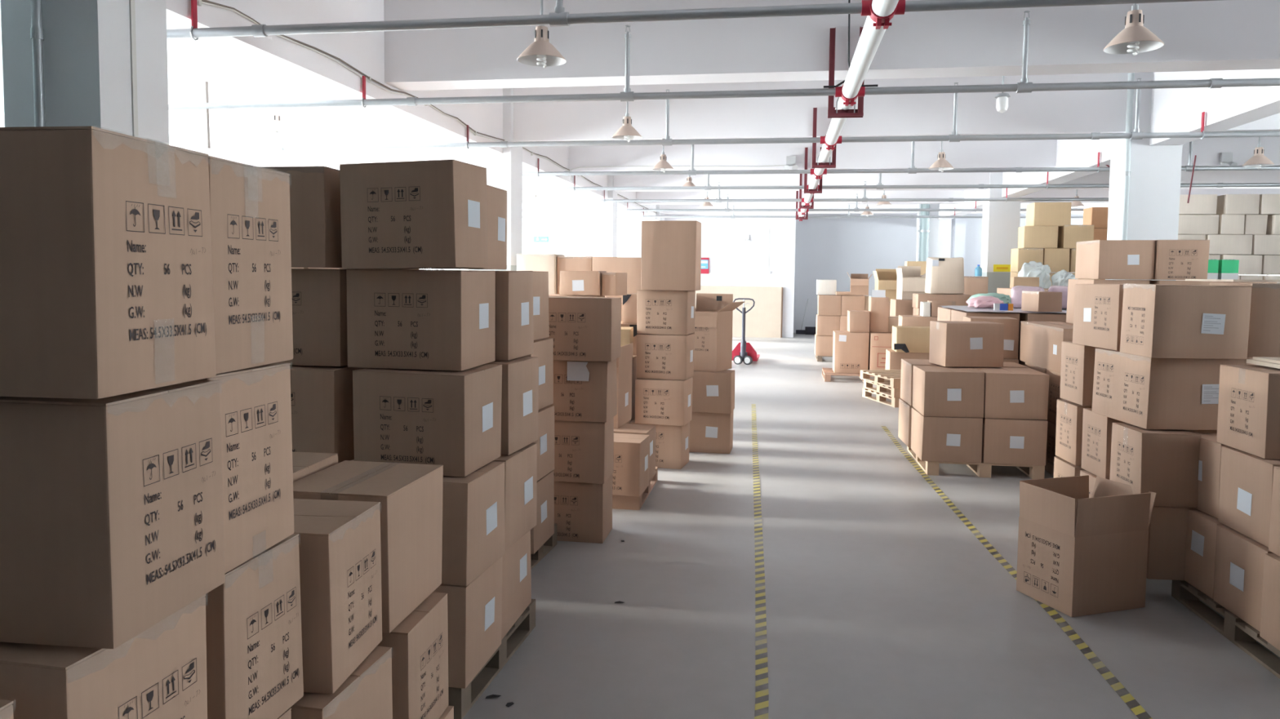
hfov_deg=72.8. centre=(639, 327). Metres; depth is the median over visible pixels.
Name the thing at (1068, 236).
carton
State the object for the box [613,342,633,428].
carton
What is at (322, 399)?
carton
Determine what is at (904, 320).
carton
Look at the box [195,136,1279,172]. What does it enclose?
beam
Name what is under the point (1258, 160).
pendant lamp
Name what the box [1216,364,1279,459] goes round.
carton
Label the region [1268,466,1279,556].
carton
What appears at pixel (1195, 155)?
hanging rod
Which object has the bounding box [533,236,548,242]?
exit sign
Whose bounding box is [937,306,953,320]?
carton
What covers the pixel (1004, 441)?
carton
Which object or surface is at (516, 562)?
carton
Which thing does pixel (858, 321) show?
carton
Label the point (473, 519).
carton
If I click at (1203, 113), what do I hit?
hanger
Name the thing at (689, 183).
pendant lamp
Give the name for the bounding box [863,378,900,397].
pallet
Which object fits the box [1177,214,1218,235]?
carton
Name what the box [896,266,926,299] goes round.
carton
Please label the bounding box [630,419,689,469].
carton
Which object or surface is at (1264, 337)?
carton
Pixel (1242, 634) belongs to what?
pallet
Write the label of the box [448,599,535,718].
pallet
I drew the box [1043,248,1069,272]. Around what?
carton
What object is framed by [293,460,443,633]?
carton
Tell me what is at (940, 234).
column
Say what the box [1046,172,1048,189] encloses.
hanger
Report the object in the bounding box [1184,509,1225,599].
carton
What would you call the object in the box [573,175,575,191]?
hanger
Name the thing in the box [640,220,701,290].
carton
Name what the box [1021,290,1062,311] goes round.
carton
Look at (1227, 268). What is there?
pack
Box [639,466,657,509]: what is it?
pallet
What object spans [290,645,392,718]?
carton
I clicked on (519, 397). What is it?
carton
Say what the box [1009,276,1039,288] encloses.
carton
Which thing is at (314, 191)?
carton
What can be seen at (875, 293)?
sheet
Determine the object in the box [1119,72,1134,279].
drain pipe
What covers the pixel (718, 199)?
pipe
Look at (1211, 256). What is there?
carton
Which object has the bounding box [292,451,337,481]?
carton
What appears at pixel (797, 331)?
broom
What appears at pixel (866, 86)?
cable tie
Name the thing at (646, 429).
carton
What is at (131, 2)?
cable trunking
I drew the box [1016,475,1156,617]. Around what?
carton
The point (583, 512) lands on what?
carton
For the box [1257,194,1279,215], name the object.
carton
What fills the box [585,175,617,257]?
column
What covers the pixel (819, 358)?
pallet
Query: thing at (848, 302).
carton
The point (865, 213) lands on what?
pendant lamp
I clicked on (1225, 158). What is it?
emergency light
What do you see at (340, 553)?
carton
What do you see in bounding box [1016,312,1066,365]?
carton
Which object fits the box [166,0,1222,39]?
pipe
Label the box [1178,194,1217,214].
carton
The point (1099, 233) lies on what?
carton
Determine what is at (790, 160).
emergency light
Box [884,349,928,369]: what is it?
carton
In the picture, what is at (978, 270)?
water jug
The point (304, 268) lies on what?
carton
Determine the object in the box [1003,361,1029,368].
carton
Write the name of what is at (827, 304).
carton
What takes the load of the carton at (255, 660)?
on the carton
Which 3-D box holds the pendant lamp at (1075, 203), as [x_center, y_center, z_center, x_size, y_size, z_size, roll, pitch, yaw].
[8.420,-2.855,16.716,0.289,1.129,0.289,0,4,-6]
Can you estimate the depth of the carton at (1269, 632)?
3.97 m
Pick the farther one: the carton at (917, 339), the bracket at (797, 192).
the bracket at (797, 192)
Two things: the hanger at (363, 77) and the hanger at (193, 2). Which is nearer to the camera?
the hanger at (193, 2)
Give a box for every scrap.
[484,694,501,698]
[506,702,514,706]
[893,343,909,352]
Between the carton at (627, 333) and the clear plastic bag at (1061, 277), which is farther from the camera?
the clear plastic bag at (1061, 277)
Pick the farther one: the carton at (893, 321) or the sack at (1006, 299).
the carton at (893, 321)
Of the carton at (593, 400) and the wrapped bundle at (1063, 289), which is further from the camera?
the wrapped bundle at (1063, 289)
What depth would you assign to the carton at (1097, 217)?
16.33 m
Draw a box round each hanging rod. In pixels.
[204,81,210,148]
[1186,155,1196,203]
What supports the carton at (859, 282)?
on the carton at (848, 302)
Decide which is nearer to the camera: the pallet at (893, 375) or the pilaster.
the pallet at (893, 375)
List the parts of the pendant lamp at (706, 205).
lamp shade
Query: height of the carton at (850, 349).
0.690 m
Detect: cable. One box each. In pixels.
[196,0,656,213]
[570,164,786,181]
[848,0,850,67]
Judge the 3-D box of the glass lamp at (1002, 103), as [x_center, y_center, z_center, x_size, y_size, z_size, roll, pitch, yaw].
[3.208,-2.398,7.651,0.130,1.010,0.130,1,4,9]
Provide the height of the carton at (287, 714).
0.405 m
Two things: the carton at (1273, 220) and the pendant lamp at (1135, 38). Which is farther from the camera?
the carton at (1273, 220)
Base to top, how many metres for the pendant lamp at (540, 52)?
1.249 m
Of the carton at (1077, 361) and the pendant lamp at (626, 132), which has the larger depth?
the pendant lamp at (626, 132)
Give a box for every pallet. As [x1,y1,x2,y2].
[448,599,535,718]
[530,523,556,569]
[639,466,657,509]
[815,355,832,361]
[822,368,873,382]
[859,369,901,388]
[862,387,900,407]
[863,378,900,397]
[906,446,1044,479]
[1171,580,1279,679]
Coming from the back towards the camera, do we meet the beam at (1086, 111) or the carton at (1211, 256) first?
the carton at (1211, 256)
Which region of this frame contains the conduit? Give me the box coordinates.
[766,227,770,273]
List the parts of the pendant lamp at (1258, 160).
spiral bulb, lamp shade, stem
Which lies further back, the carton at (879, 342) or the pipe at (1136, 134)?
the carton at (879, 342)
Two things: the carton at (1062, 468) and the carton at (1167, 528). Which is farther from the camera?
the carton at (1062, 468)
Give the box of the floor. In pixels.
[462,333,1279,718]
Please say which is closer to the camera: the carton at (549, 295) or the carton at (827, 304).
the carton at (549, 295)
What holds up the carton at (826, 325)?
on the carton at (823, 344)
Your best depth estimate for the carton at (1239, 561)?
4.27 m
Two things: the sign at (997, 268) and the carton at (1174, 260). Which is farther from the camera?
the sign at (997, 268)
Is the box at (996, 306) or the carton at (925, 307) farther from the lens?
the carton at (925, 307)
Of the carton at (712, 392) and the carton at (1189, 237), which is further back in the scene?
the carton at (1189, 237)
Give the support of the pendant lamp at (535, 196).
hanging from the ceiling
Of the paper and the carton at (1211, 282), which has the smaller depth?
the paper
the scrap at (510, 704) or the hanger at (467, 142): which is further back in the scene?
the hanger at (467, 142)
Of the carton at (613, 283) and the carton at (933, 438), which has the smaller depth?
the carton at (933, 438)
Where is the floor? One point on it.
(882, 602)
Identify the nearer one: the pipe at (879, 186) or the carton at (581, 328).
the carton at (581, 328)
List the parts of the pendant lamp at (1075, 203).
lamp shade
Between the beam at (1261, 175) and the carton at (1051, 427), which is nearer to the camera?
the carton at (1051, 427)
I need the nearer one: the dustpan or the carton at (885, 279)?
the carton at (885, 279)
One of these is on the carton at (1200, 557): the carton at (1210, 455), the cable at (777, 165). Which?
the carton at (1210, 455)
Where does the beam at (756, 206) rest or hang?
attached to the ceiling
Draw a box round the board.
[695,285,782,337]
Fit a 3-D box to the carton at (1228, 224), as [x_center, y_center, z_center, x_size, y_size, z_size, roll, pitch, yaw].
[9.332,-1.625,13.870,0.335,0.310,0.555,1,4,9]
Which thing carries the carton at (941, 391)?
on the carton at (933, 438)
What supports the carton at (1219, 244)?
on the carton at (1248, 264)
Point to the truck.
(744, 352)
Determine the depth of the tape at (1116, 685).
4.56 m
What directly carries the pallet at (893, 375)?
on the pallet at (895, 393)
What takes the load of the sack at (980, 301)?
on the plastic sheet at (966, 308)
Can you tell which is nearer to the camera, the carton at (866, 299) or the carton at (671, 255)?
the carton at (671, 255)
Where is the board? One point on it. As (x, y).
(764, 320)
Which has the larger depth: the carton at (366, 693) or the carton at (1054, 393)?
the carton at (1054, 393)
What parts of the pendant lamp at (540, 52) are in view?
stem, spiral bulb, lamp shade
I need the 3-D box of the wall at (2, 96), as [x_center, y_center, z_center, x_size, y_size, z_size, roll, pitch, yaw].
[-6.286,-0.707,5.006,6.355,4.250,0.012,1,4,9]
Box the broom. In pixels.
[795,298,808,333]
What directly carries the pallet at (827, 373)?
on the floor
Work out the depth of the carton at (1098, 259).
7.98 m
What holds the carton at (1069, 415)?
on the carton at (1062, 468)
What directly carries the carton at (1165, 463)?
on the carton at (1167, 528)
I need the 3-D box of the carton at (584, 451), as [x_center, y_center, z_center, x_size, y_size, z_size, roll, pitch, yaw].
[-0.476,0.812,5.901,0.551,0.406,0.343,1,4,9]
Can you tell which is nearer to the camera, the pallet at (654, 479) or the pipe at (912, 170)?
the pallet at (654, 479)
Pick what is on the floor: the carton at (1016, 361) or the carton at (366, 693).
the carton at (1016, 361)
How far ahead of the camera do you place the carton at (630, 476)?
6.52 m
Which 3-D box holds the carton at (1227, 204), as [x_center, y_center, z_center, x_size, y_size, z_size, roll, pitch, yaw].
[9.451,-1.935,13.822,0.473,0.308,0.554,1,4,9]
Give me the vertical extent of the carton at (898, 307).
0.420 m
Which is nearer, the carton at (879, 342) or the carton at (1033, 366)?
the carton at (1033, 366)
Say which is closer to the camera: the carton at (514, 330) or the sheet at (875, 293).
the carton at (514, 330)
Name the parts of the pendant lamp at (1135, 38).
spiral bulb, lamp shade, stem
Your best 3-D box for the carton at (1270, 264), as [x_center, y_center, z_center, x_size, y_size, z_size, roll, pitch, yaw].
[10.037,-0.981,13.796,0.513,0.308,0.553,1,4,9]
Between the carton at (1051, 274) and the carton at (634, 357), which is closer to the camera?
the carton at (634, 357)
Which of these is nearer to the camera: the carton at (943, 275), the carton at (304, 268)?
the carton at (304, 268)
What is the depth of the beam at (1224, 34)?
6.94 m
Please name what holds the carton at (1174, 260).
on the carton at (1151, 282)
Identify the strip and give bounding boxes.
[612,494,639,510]
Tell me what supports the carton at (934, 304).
on the carton at (904, 320)
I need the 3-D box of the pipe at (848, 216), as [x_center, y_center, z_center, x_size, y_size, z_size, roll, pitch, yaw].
[3.711,-2.760,20.541,19.800,0.375,0.074,1,4,9]
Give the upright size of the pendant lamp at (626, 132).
1.219 m
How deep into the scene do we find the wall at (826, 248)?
26.21 m
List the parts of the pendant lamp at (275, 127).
stem, lamp shade, spiral bulb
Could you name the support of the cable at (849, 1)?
hanging from the ceiling
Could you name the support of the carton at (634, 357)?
on the floor
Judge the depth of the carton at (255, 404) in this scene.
1.91 m
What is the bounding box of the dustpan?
[804,326,816,334]
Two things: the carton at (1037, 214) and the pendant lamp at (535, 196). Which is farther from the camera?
the pendant lamp at (535, 196)
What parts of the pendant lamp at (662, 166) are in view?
lamp shade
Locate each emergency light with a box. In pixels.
[742,235,750,243]
[783,155,797,169]
[1219,152,1237,165]
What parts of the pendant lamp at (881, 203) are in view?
lamp shade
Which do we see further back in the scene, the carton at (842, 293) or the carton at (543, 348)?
the carton at (842, 293)
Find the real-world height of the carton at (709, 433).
0.408 m
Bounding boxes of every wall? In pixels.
[0,2,4,127]
[442,213,795,337]
[793,213,1083,333]
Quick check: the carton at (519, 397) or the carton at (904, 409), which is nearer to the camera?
the carton at (519, 397)
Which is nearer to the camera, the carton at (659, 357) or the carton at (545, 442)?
the carton at (545, 442)
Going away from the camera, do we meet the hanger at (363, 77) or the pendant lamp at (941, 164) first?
the hanger at (363, 77)
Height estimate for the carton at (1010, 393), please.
0.404 m
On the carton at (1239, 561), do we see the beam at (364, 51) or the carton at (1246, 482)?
the carton at (1246, 482)
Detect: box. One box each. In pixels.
[993,303,999,310]
[1000,303,1008,311]
[1008,303,1013,311]
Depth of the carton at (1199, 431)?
6.06 m
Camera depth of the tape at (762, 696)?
4.75 m
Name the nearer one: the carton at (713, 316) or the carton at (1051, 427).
the carton at (1051, 427)
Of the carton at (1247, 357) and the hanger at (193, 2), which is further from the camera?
the carton at (1247, 357)
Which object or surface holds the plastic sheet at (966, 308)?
on the carton at (1024, 317)
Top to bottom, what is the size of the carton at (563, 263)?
0.631 m
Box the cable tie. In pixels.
[823,80,878,88]
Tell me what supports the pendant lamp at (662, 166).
hanging from the ceiling
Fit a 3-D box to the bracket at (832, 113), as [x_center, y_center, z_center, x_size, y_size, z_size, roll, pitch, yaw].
[1.615,-1.990,6.790,0.270,0.690,0.044,1,4,9]
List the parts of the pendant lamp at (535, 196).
lamp shade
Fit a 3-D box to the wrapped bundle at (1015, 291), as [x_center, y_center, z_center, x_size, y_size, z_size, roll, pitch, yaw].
[4.653,-0.362,10.422,0.358,0.268,0.435,2,4,27]
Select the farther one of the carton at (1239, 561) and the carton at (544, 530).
the carton at (544, 530)
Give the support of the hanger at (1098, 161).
attached to the beam at (1172, 109)
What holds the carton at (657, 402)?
on the carton at (672, 442)
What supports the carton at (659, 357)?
on the carton at (657, 402)
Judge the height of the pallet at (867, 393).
0.130 m
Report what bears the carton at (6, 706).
on the carton
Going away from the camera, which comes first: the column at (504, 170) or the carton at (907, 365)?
the carton at (907, 365)
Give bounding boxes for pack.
[1207,258,1218,279]
[1217,259,1239,279]
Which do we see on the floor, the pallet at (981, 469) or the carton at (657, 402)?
the pallet at (981, 469)
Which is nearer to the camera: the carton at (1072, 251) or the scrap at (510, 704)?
the scrap at (510, 704)
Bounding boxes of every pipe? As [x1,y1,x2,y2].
[30,0,45,126]
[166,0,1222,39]
[168,10,1279,110]
[178,78,1279,151]
[522,141,1279,176]
[522,173,1279,191]
[522,181,1108,202]
[522,194,1086,212]
[522,204,1083,218]
[797,0,905,221]
[915,204,919,261]
[919,204,929,261]
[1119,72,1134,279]
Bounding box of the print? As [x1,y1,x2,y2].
[871,336,891,367]
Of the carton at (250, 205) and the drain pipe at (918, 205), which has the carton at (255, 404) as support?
the carton at (250, 205)
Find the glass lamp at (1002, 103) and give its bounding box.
[994,75,1010,113]
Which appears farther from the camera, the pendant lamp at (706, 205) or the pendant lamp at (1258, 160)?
the pendant lamp at (706, 205)
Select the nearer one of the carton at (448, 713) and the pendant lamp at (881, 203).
the carton at (448, 713)
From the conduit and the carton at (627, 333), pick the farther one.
the conduit
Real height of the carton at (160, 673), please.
0.417 m
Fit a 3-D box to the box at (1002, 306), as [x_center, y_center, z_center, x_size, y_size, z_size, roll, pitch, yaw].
[4.039,-0.223,9.653,0.085,0.075,0.050,1,4,9]
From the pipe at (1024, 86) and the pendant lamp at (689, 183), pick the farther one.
the pendant lamp at (689, 183)
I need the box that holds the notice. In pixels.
[701,257,709,273]
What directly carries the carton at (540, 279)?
on the carton at (543, 348)
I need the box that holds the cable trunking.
[128,0,138,137]
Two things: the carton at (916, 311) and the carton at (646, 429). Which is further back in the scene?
the carton at (916, 311)
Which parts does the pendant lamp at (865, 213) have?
lamp shade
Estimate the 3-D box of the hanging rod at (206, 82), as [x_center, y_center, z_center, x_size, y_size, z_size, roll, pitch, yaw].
[-3.617,-1.774,7.268,0.032,0.550,0.022,1,4,9]
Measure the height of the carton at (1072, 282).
0.443 m
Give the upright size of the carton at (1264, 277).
0.308 m
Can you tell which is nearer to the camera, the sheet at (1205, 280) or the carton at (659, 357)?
the sheet at (1205, 280)
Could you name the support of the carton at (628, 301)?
on the carton
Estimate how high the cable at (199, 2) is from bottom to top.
0.212 m
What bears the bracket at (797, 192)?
attached to the beam at (1044, 193)
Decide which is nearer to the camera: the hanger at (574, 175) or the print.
the hanger at (574, 175)
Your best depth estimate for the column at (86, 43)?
4.29 m
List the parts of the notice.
white panel, blue panel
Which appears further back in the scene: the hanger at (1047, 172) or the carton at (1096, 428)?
the hanger at (1047, 172)
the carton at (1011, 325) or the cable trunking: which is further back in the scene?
the carton at (1011, 325)
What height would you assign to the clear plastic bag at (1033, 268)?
0.398 m
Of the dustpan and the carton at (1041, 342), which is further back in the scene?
the dustpan
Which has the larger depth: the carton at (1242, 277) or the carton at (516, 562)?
the carton at (1242, 277)
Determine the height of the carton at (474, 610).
0.412 m
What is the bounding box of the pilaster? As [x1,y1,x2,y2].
[951,214,966,266]
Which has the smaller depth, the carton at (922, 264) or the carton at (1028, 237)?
the carton at (1028, 237)
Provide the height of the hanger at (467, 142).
0.254 m
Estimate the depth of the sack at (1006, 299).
11.30 m
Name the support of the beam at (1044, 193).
attached to the ceiling
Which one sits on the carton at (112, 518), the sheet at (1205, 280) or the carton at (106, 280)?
the carton at (106, 280)
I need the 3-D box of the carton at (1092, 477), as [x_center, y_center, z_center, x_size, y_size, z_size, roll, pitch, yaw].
[3.134,1.152,5.500,0.547,0.409,0.353,1,4,4]
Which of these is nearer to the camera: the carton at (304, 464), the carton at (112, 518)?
the carton at (112, 518)
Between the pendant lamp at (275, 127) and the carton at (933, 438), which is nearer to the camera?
the carton at (933, 438)
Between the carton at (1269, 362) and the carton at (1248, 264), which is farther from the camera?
the carton at (1248, 264)
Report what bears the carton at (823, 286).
on the carton at (827, 304)
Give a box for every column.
[0,0,169,145]
[468,88,522,271]
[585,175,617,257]
[639,204,662,257]
[928,204,951,257]
[980,172,1021,293]
[1105,72,1182,280]
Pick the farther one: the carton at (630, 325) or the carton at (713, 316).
the carton at (630, 325)
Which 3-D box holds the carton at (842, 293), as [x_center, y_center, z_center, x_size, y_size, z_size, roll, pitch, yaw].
[4.222,-0.703,18.044,0.303,0.068,0.304,1,4,9]
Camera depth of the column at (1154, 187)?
9.45 m
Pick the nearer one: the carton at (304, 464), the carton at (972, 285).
the carton at (304, 464)
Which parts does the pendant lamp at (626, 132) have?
spiral bulb, lamp shade, stem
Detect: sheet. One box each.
[869,289,885,297]
[941,305,1066,313]
[1185,279,1279,282]
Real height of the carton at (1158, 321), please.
0.400 m
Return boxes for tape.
[751,404,768,718]
[881,426,1152,718]
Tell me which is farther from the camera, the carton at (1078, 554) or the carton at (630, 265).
the carton at (630, 265)
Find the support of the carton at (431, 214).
on the carton at (405, 319)
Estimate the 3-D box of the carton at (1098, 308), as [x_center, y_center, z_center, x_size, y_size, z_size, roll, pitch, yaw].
[3.103,-0.070,5.445,0.505,0.396,0.558,1,4,1]
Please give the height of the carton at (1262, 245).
0.310 m
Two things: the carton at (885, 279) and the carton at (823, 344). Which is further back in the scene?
the carton at (823, 344)
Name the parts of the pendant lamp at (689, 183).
lamp shade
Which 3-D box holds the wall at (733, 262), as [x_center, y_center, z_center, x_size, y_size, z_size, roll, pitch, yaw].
[-0.765,-2.005,26.501,10.780,4.250,2.400,1,4,9]
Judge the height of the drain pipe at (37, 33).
4.250 m
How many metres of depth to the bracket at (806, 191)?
13.21 m
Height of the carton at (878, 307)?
0.598 m
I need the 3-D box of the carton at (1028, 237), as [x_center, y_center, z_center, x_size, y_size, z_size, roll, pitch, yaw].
[6.885,-1.551,15.033,0.540,0.375,0.507,1,4,12]
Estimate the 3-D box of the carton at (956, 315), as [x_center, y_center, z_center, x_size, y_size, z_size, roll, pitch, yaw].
[3.884,0.520,9.875,0.557,1.400,0.855,1,4,9]
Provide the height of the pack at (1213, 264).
0.207 m
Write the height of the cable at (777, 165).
0.228 m
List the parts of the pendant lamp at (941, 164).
lamp shade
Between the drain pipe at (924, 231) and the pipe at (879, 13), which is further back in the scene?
the drain pipe at (924, 231)
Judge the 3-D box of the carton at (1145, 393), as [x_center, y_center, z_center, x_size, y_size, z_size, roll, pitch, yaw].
[3.086,0.351,5.109,0.543,0.406,0.610,1,4,0]
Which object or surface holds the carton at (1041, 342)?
on the carton at (1033, 366)
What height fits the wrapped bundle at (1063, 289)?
0.274 m
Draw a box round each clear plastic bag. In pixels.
[1017,261,1051,288]
[1051,269,1075,286]
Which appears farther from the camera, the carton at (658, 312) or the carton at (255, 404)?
the carton at (658, 312)
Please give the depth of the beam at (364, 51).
6.89 m
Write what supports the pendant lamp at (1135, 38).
hanging from the ceiling
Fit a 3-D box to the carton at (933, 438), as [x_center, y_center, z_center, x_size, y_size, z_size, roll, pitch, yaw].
[2.831,0.993,8.051,0.522,0.404,0.565,1,4,7]
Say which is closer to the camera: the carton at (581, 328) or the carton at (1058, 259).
the carton at (581, 328)
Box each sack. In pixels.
[966,296,1004,307]
[967,293,1011,303]
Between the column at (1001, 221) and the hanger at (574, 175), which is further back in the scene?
the column at (1001, 221)
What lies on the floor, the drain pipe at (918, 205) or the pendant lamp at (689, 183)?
the drain pipe at (918, 205)
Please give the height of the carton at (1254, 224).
0.310 m
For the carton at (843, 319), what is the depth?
17.81 m
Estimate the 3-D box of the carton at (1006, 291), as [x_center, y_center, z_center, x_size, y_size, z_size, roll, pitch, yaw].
[5.811,0.252,12.664,1.004,1.625,0.903,1,4,9]
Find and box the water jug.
[974,264,982,275]
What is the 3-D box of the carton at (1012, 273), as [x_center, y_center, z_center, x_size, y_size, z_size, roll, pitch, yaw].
[6.698,-0.754,15.131,0.362,0.410,0.502,1,4,9]
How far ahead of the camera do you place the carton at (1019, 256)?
14.87 m
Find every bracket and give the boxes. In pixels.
[795,191,808,219]
[799,173,813,208]
[804,146,822,193]
[812,106,835,168]
[827,26,864,118]
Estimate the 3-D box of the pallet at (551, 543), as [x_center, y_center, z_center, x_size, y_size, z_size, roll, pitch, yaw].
[-1.155,1.373,5.531,1.100,0.140,0.660,1,4,12]
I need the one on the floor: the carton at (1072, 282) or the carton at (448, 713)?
the carton at (448, 713)
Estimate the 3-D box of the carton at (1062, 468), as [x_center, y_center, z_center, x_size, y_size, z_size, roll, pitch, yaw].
[3.159,1.127,5.911,0.548,0.408,0.357,1,4,5]
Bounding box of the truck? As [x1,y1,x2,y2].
[732,297,759,364]
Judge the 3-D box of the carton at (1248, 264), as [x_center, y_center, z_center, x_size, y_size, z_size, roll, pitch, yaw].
[9.484,-0.992,13.870,0.554,0.309,0.558,1,4,9]
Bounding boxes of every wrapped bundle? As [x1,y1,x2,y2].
[1010,285,1044,308]
[1048,285,1067,308]
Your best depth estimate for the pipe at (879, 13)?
5.52 m
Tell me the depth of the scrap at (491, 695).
3.67 m
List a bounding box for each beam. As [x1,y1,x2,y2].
[165,0,665,220]
[167,0,1279,96]
[168,72,1279,146]
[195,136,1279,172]
[522,169,1279,191]
[522,188,1279,204]
[522,204,1108,213]
[916,69,1279,226]
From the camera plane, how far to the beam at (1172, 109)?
8.80 m
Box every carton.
[0,126,216,399]
[0,379,225,648]
[0,594,207,718]
[0,699,13,718]
[202,362,293,573]
[204,533,303,718]
[207,155,293,374]
[260,165,342,267]
[276,707,291,718]
[280,268,347,366]
[288,364,364,463]
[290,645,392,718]
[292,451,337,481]
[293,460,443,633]
[293,498,382,693]
[303,267,342,269]
[339,159,488,269]
[346,268,495,371]
[352,364,502,476]
[377,591,448,718]
[428,184,506,269]
[433,555,502,688]
[439,706,453,718]
[441,461,505,586]
[486,356,538,455]
[493,443,537,550]
[495,271,533,360]
[501,530,531,639]
[516,253,564,294]
[524,337,553,410]
[530,470,554,554]
[532,271,549,340]
[532,404,554,480]
[548,293,604,297]
[548,296,621,361]
[551,359,617,422]
[554,417,613,484]
[554,474,612,543]
[556,256,593,294]
[559,270,606,295]
[591,257,640,302]
[601,272,626,295]
[612,433,649,496]
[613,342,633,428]
[613,423,655,479]
[620,326,633,351]
[621,320,637,355]
[622,293,636,323]
[625,355,636,424]
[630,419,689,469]
[635,333,694,380]
[635,377,693,426]
[636,289,695,335]
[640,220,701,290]
[688,411,733,453]
[692,369,734,413]
[693,293,745,372]
[814,333,833,355]
[815,314,839,335]
[816,280,836,294]
[817,294,841,315]
[832,330,869,373]
[835,291,850,295]
[840,295,865,315]
[840,315,847,330]
[847,272,871,295]
[847,310,870,332]
[864,295,869,311]
[867,332,892,369]
[868,296,888,333]
[872,268,897,301]
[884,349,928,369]
[888,316,898,332]
[889,298,913,316]
[891,325,929,352]
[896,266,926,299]
[897,315,937,326]
[897,398,912,447]
[900,359,939,405]
[904,261,926,275]
[911,293,970,308]
[911,407,982,462]
[912,307,919,315]
[912,364,984,417]
[920,302,930,316]
[924,257,964,294]
[927,300,955,316]
[928,320,1004,367]
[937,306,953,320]
[951,309,1019,359]
[963,315,1017,359]
[964,275,988,296]
[972,367,1049,420]
[981,417,1048,466]
[996,288,1048,297]
[1003,359,1018,364]
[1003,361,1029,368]
[1009,271,1018,285]
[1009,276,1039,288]
[1010,248,1043,271]
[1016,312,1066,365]
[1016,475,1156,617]
[1017,226,1058,248]
[1019,320,1073,373]
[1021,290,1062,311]
[1025,202,1071,226]
[1025,362,1046,373]
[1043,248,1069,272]
[1044,419,1058,475]
[1046,368,1062,424]
[1049,272,1056,285]
[1053,457,1084,477]
[1055,399,1092,466]
[1057,224,1093,248]
[1059,341,1101,405]
[1066,279,1149,324]
[1068,248,1075,272]
[1072,284,1164,351]
[1075,240,1155,279]
[1080,470,1097,497]
[1081,408,1198,479]
[1082,207,1108,228]
[1091,348,1246,430]
[1093,228,1107,240]
[1109,422,1201,507]
[1120,284,1252,359]
[1146,506,1196,580]
[1149,280,1211,285]
[1153,240,1209,279]
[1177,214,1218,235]
[1177,234,1205,239]
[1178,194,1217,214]
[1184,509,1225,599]
[1195,432,1228,519]
[1198,430,1217,433]
[1205,235,1252,254]
[1207,254,1220,273]
[1208,282,1279,357]
[1211,281,1276,283]
[1213,214,1244,235]
[1213,524,1273,631]
[1215,194,1259,214]
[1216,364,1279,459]
[1217,446,1279,547]
[1220,254,1262,275]
[1240,214,1267,235]
[1240,275,1262,279]
[1244,234,1279,255]
[1246,356,1279,368]
[1246,357,1259,365]
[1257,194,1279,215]
[1259,553,1279,650]
[1261,255,1279,275]
[1262,275,1279,283]
[1264,214,1279,235]
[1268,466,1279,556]
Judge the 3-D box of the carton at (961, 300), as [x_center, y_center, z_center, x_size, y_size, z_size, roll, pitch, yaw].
[4.946,-0.426,14.271,0.828,0.235,0.557,1,4,8]
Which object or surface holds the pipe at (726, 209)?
hanging from the hanger
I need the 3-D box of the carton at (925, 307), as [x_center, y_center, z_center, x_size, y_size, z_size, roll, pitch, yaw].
[4.472,-0.282,13.613,0.114,0.220,0.304,1,4,9]
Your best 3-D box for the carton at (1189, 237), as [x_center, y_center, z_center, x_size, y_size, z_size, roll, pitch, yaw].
[8.750,-1.325,14.002,0.434,0.309,0.553,1,4,9]
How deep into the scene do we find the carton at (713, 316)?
8.71 m
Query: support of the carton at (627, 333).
on the carton at (634, 357)
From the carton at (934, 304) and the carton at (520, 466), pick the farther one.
the carton at (934, 304)
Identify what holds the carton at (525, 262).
on the carton
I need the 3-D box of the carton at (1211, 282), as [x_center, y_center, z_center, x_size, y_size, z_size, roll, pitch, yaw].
[5.648,0.443,8.439,0.656,1.771,0.506,1,4,9]
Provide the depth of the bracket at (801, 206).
16.37 m
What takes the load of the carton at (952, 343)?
on the carton at (907, 365)
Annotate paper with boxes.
[567,361,589,381]
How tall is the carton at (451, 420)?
0.414 m
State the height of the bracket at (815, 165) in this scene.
0.690 m
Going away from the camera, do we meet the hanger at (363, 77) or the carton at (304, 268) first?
the carton at (304, 268)
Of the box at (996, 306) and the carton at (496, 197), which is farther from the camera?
the box at (996, 306)
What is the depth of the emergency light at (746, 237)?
24.75 m
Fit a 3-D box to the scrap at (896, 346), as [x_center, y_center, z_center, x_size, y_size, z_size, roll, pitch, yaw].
[3.892,0.314,12.908,0.220,0.130,0.050,1,4,9]
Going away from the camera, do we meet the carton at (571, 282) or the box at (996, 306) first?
the carton at (571, 282)
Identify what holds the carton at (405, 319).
on the carton at (451, 420)
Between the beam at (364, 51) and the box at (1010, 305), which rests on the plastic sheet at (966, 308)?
the box at (1010, 305)
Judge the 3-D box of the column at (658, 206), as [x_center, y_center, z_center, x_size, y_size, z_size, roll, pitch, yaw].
[0.291,-1.819,23.740,0.540,4.250,0.480,1,4,9]
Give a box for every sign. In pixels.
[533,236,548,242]
[993,264,1010,271]
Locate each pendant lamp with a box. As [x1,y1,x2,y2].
[260,93,291,137]
[516,0,566,68]
[528,191,542,205]
[611,101,642,142]
[652,146,674,172]
[682,175,695,191]
[700,193,713,208]
[860,204,873,217]
[876,190,891,207]
[928,141,954,172]
[1071,189,1084,208]
[1102,3,1164,56]
[1242,137,1274,168]
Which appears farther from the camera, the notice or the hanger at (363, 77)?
the notice
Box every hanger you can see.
[190,0,198,40]
[361,75,366,107]
[466,124,469,148]
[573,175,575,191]
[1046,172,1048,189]
[1097,151,1099,173]
[1200,111,1204,139]
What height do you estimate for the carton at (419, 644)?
0.394 m

